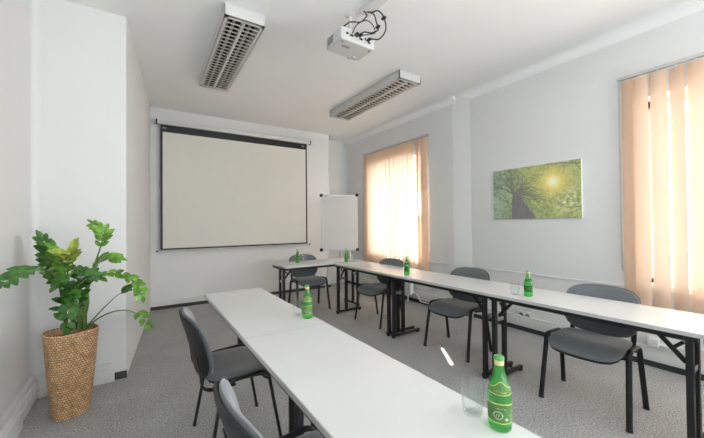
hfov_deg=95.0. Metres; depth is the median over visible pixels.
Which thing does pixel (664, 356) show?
trim
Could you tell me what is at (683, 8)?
trim
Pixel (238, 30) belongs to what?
ceiling lamp
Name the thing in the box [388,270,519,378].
conference table
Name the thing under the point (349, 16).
mount
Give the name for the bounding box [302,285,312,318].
water bottle
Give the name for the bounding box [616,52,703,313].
vertical blind
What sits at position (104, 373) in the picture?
trim
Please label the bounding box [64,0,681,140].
ceiling
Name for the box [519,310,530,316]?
power socket
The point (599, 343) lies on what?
chair
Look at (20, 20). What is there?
wall
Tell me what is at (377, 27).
cable
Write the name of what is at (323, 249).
tray
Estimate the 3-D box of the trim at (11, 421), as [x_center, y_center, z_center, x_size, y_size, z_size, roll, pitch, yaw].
[-0.872,1.266,0.066,0.070,0.165,5.900,0,-1,-33]
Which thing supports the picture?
attached to the wall at (568, 110)
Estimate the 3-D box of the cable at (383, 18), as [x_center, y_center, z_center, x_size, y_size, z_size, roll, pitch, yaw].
[0.200,-1.669,2.759,0.206,0.257,0.080,-1,-1,30]
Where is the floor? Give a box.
[17,282,703,437]
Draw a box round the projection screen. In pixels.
[155,118,310,251]
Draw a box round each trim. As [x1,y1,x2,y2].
[0,376,38,437]
[38,362,114,397]
[150,280,330,306]
[342,95,454,144]
[348,275,703,374]
[349,253,703,357]
[360,0,387,16]
[456,0,703,98]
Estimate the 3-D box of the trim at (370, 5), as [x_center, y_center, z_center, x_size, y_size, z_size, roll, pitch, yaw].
[1.387,-1.841,0.869,0.105,0.040,4.685,0,-1,-33]
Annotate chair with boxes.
[179,308,281,437]
[213,379,323,437]
[288,254,330,308]
[354,258,403,328]
[423,267,491,362]
[539,284,649,433]
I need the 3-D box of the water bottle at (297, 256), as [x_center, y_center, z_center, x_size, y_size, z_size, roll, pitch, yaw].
[-0.835,0.565,4.948,0.066,0.208,0.067,-1,-1,12]
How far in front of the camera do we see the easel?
5.94 m
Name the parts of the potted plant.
stem, stem, planter, stem, stem, stem, stem, stem, stem, stem, stem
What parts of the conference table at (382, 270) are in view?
post, post, rail, post, post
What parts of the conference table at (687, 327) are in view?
post, post, rail, leg frame, post, post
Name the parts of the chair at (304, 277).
frame, backrest, seat, frame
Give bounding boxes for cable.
[344,11,366,26]
[352,20,375,36]
[358,11,379,36]
[366,10,386,41]
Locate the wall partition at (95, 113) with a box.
[40,0,149,374]
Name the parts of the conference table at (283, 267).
leg frame, post, post, rail, post, post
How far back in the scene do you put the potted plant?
2.23 m
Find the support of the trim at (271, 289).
attached to the wall at (185, 273)
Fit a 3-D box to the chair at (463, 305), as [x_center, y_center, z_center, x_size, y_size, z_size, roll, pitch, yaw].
[1.144,0.961,3.446,0.558,0.829,0.561,0,-1,-37]
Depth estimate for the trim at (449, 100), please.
5.62 m
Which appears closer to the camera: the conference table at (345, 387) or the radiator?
the conference table at (345, 387)
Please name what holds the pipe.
attached to the wall at (568, 110)
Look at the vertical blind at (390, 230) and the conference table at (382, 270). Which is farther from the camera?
the vertical blind at (390, 230)
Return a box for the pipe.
[647,336,703,351]
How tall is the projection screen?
2.080 m
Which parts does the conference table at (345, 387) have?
rail, post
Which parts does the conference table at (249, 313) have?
rail, post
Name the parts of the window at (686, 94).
sill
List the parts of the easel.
leg, frame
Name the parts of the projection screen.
casing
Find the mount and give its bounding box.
[345,12,353,29]
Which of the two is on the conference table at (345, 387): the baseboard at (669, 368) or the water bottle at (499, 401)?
the water bottle at (499, 401)
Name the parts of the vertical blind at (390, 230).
control chain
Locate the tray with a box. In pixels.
[323,249,355,249]
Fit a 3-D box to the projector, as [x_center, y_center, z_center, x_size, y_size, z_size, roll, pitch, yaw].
[-0.025,-1.557,2.901,0.366,0.119,0.298,0,-1,-35]
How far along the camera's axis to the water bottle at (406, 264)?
3.70 m
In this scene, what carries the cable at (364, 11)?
hanging from the trim at (370, 5)
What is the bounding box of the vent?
[328,34,332,45]
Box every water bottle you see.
[295,249,299,262]
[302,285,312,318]
[344,248,347,261]
[404,256,409,274]
[487,354,511,432]
[524,270,532,296]
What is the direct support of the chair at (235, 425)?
on the floor
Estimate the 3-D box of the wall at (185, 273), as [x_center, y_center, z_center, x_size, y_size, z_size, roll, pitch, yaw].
[-2.072,-0.166,6.084,4.630,3.200,0.550,0,-1,-33]
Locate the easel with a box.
[319,194,358,295]
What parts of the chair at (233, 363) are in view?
backrest, frame, seat, frame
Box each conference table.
[204,288,324,431]
[244,323,541,437]
[272,258,362,305]
[334,261,417,335]
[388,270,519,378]
[486,286,703,437]
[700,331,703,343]
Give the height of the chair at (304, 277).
0.829 m
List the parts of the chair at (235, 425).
backrest, frame, seat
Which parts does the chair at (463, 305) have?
frame, seat, backrest, frame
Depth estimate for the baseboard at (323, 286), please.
5.36 m
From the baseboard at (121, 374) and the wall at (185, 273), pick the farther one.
the wall at (185, 273)
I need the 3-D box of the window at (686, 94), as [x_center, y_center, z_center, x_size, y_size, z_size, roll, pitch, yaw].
[3.240,-0.263,2.474,0.260,1.770,1.540,0,-1,-33]
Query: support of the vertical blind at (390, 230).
attached to the wall at (568, 110)
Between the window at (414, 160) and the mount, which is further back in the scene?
the window at (414, 160)
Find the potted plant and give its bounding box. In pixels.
[0,219,153,421]
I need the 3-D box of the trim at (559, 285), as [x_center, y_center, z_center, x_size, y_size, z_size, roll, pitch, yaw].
[2.270,0.996,3.669,0.061,0.640,8.500,0,-1,-33]
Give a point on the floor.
(157, 397)
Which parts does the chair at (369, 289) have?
frame, seat, backrest, frame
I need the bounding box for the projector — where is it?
[326,26,373,60]
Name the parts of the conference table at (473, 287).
post, post, rail, post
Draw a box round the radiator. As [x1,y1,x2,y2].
[369,274,428,303]
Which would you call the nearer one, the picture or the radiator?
the picture
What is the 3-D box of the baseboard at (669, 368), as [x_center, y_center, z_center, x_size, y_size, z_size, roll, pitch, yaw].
[2.240,1.337,3.703,0.075,0.060,8.600,0,-1,-33]
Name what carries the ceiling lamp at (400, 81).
attached to the ceiling
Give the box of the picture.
[494,159,582,218]
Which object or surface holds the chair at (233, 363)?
on the floor
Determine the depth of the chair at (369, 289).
4.42 m
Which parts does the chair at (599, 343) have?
frame, seat, backrest, frame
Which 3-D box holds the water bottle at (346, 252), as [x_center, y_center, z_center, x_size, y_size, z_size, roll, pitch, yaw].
[-0.089,0.560,5.010,0.066,0.208,0.067,-1,-1,43]
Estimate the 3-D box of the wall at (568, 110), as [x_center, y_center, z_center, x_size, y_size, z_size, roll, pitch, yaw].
[2.295,-0.231,3.946,0.395,3.200,8.900,0,-1,-33]
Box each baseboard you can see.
[115,370,126,379]
[150,284,330,310]
[348,281,703,380]
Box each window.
[413,159,415,201]
[648,93,691,291]
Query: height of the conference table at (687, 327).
0.740 m
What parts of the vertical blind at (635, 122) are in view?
control chain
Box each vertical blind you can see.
[362,134,429,269]
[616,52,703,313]
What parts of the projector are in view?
connector panel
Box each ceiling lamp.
[199,2,265,90]
[330,69,420,120]
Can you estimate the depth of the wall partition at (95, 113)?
2.76 m
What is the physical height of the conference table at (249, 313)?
0.740 m
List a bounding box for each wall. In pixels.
[0,0,40,417]
[150,107,348,301]
[348,9,703,316]
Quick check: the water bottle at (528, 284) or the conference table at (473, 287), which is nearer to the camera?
the water bottle at (528, 284)
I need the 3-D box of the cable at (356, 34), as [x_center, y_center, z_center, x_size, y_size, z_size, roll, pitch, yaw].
[0.091,-1.604,2.712,0.205,0.093,0.093,-1,-1,12]

